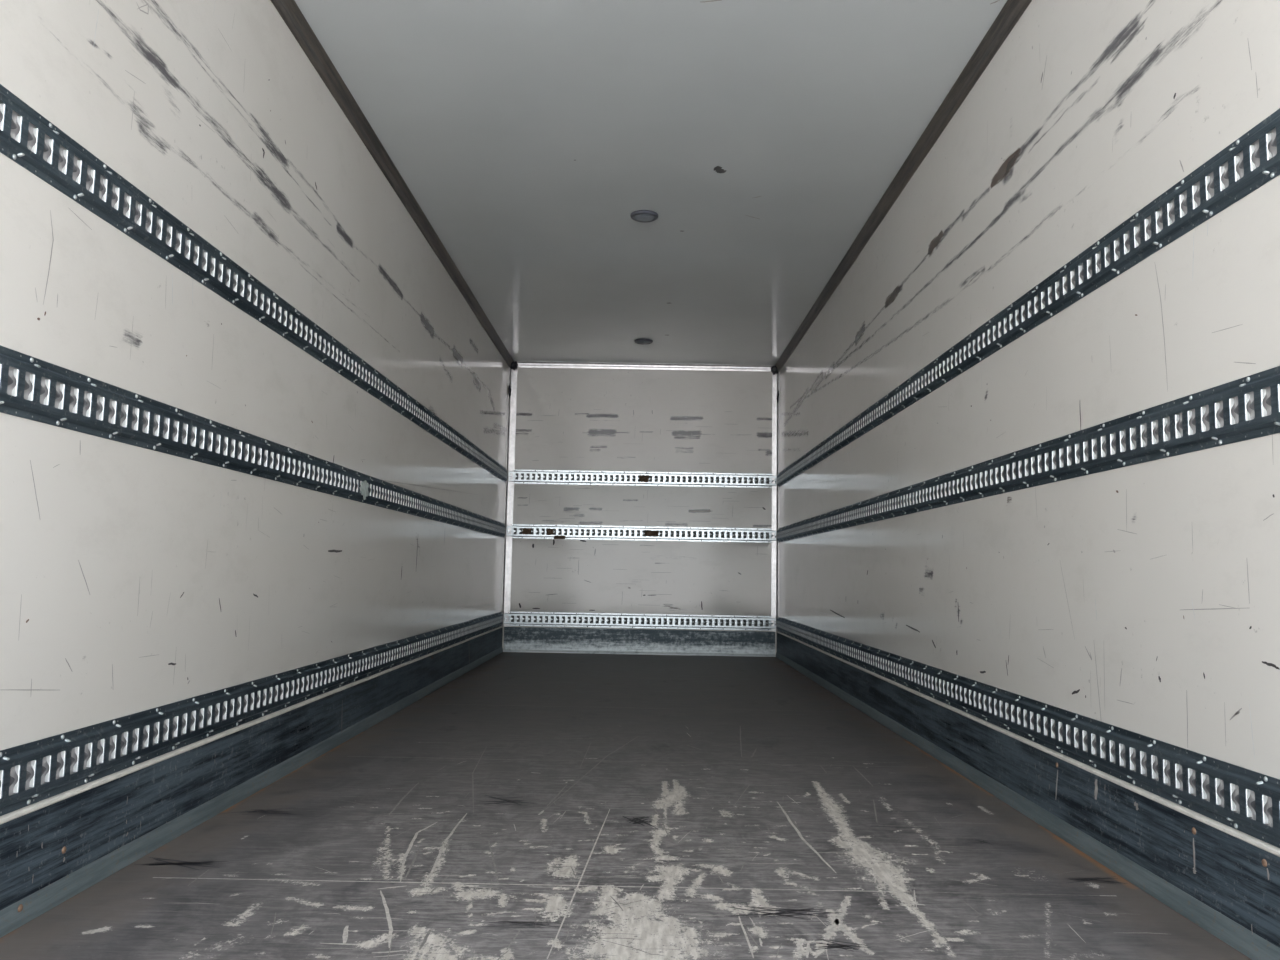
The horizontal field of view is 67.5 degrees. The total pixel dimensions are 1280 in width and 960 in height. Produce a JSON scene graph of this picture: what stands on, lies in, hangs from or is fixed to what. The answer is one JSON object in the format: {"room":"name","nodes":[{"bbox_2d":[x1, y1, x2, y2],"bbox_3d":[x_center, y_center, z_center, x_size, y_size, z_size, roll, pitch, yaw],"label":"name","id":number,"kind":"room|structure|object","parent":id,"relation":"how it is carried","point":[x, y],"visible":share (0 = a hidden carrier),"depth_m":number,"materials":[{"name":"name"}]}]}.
{"room":"truck cargo interior","nodes":[
{"label":"truck cargo interior","id":0,"kind":"room"},
{"bbox_2d":[0,0,508,750],"bbox_3d":[-1.241,-0.199,4.230,0.050,2.706,8.875,1,-6,0],"label":"wall","id":1,"kind":"structure","parent":0,"point":[134,579],"depth_m":2.73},
{"bbox_2d":[0,627,502,937],"bbox_3d":[-1.228,0.988,4.084,0.017,0.214,8.813,1,-6,0],"label":"kick plate","id":2,"kind":"object","parent":1,"relation":"attached to","point":[51,854],"visible":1,"depth_m":2.55,"materials":[{"name":"metal"}]},
{"bbox_2d":[0,626,502,824],"bbox_3d":[-1.229,0.874,4.095,0.014,0.012,8.813,1,-6,0],"label":"trim","id":3,"kind":"structure","parent":1,"relation":"attached to","point":[28,809],"depth_m":2.55,"materials":[{"name":"silver metal"}]},
{"bbox_2d":[0,612,502,815],"bbox_3d":[-1.228,0.810,4.156,0.012,0.126,8.623,1,-6,0],"label":"rail","id":4,"kind":"object","parent":1,"relation":"attached to","point":[33,772],"visible":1,"depth_m":2.55,"materials":[{"name":"metal"}]},
{"bbox_2d":[0,345,505,537],"bbox_3d":[-1.213,0.037,4.231,0.015,0.126,8.623,1,-6,0],"label":"rail","id":5,"kind":"object","parent":1,"relation":"attached to","point":[31,388],"visible":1,"depth_m":2.52,"materials":[{"name":"metal"}]},
{"bbox_2d":[0,84,506,482],"bbox_3d":[-1.206,-0.452,4.278,0.012,0.126,8.623,1,-6,0],"label":"rail","id":6,"kind":"object","parent":1,"relation":"attached to","point":[27,138],"visible":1,"depth_m":2.51,"materials":[{"name":"metal"}]},
{"bbox_2d":[271,0,513,366],"bbox_3d":[-1.174,-1.467,4.327,0.040,0.060,8.825,1,-6,0],"label":"trim","id":7,"kind":"structure","parent":1,"relation":"attached to","point":[288,10],"depth_m":4.19,"materials":[{"name":"metal"}]},
{"bbox_2d":[501,361,517,625],"bbox_3d":[-1.167,0.102,8.578,0.081,2.393,0.102,1,-6,0],"label":"trim","id":8,"kind":"structure","parent":1,"relation":"attached to","point":[512,390],"depth_m":8.60,"materials":[{"name":"metal"}]},
{"bbox_2d":[0,652,1251,959],"bbox_3d":[-0.020,1.164,4.095,2.540,0.090,8.875,1,-6,0],"label":"floor","id":9,"kind":"structure","parent":0,"point":[529,805],"depth_m":2.47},
{"bbox_2d":[502,367,776,656],"bbox_3d":[0.015,0.271,8.614,2.440,2.656,0.050,1,-6,0],"label":"wall","id":10,"kind":"structure","parent":0,"point":[578,419],"depth_m":8.60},
{"bbox_2d":[503,627,774,656],"bbox_3d":[-0.005,1.430,8.470,2.400,0.218,0.012,1,-6,0],"label":"kick plate","id":11,"kind":"object","parent":10,"relation":"attached to","point":[516,639],"visible":1,"depth_m":8.47,"materials":[{"name":"metal"}]},
{"bbox_2d":[504,611,775,630],"bbox_3d":[-0.002,1.249,8.488,2.405,0.126,0.012,1,-6,0],"label":"rail","id":12,"kind":"object","parent":10,"relation":"attached to","point":[547,619],"visible":1,"depth_m":8.49,"materials":[{"name":"metal"}]},
{"bbox_2d":[507,524,775,542],"bbox_3d":[0.011,0.477,8.561,2.405,0.128,0.016,1,-6,0],"label":"rail","id":13,"kind":"object","parent":10,"relation":"attached to","point":[533,531],"visible":1,"depth_m":8.56,"materials":[{"name":"metal"}]},
{"bbox_2d":[508,469,775,487],"bbox_3d":[0.020,-0.013,8.608,2.405,0.126,0.016,1,-6,0],"label":"rail","id":14,"kind":"object","parent":10,"relation":"attached to","point":[575,477],"visible":1,"depth_m":8.61,"materials":[{"name":"metal"}]},
{"bbox_2d":[517,361,774,371],"bbox_3d":[0.038,-1.031,8.692,2.360,0.048,0.045,1,-6,0],"label":"trim","id":15,"kind":"structure","parent":10,"relation":"attached to","point":[530,364],"depth_m":8.70,"materials":[{"name":"metal"}]},
{"bbox_2d":[294,0,1006,364],"bbox_3d":[0.027,-1.499,4.351,2.440,0.050,8.875,1,-6,0],"label":"ceiling","id":16,"kind":"structure","parent":0,"point":[762,137],"depth_m":4.18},
{"bbox_2d":[630,210,657,222],"bbox_3d":[0.023,-1.392,5.077,0.149,0.023,0.149,1,-6,0],"label":"recessed light","id":17,"kind":"object","parent":16,"relation":"in","point":[644,216],"visible":1,"depth_m":5.05,"materials":[{"name":"grey plastic"}]},
{"bbox_2d":[635,339,652,344],"bbox_3d":[0.031,-1.126,7.834,0.149,0.023,0.149,1,-6,0],"label":"recessed light","id":18,"kind":"object","parent":16,"relation":"in","point":[638,341],"visible":1,"depth_m":7.80,"materials":[{"name":"grey plastic"}]},
{"bbox_2d":[778,0,1279,778],"bbox_3d":[1.248,-0.156,4.218,0.050,2.706,8.875,1,-6,0],"label":"wall","id":19,"kind":"structure","parent":0,"point":[1142,598],"depth_m":2.70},
{"bbox_2d":[771,365,778,630],"bbox_3d":[1.204,0.143,8.568,0.079,2.395,0.100,1,-6,0],"label":"trim","id":20,"kind":"structure","parent":19,"relation":"attached to","point":[775,374],"depth_m":8.58,"materials":[{"name":"metal"}]},
{"bbox_2d":[775,0,1031,371],"bbox_3d":[1.226,-1.426,4.316,0.040,0.060,8.825,1,-6,0],"label":"trim","id":21,"kind":"structure","parent":19,"relation":"attached to","point":[1012,10],"depth_m":4.10,"materials":[{"name":"metal"}]},
{"bbox_2d":[776,633,1279,959],"bbox_3d":[1.193,1.030,4.073,0.017,0.214,8.813,1,-6,0],"label":"kick plate","id":22,"kind":"object","parent":19,"relation":"attached to","point":[1228,886],"visible":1,"depth_m":2.47,"materials":[{"name":"metal"}]},
{"bbox_2d":[776,631,1279,856],"bbox_3d":[1.197,0.916,4.084,0.014,0.012,8.813,1,-6,0],"label":"trim","id":23,"kind":"structure","parent":19,"relation":"attached to","point":[1222,827],"depth_m":2.46,"materials":[{"name":"silver metal"}]},
{"bbox_2d":[776,617,1279,847],"bbox_3d":[1.199,0.855,4.184,0.012,0.126,8.617,1,-6,0],"label":"rail","id":24,"kind":"object","parent":19,"relation":"attached to","point":[1247,801],"visible":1,"depth_m":2.48,"materials":[{"name":"metal"}]},
{"bbox_2d":[777,366,1279,542],"bbox_3d":[1.213,0.083,4.258,0.012,0.126,8.617,1,-6,0],"label":"rail","id":25,"kind":"object","parent":19,"relation":"attached to","point":[1245,408],"visible":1,"depth_m":2.50,"materials":[{"name":"metal"}]},
{"bbox_2d":[777,108,1279,486],"bbox_3d":[1.222,-0.406,4.305,0.012,0.126,8.617,1,-6,0],"label":"rail","id":26,"kind":"object","parent":19,"relation":"attached to","point":[1252,160],"visible":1,"depth_m":2.52,"materials":[{"name":"metal"}]}
]}

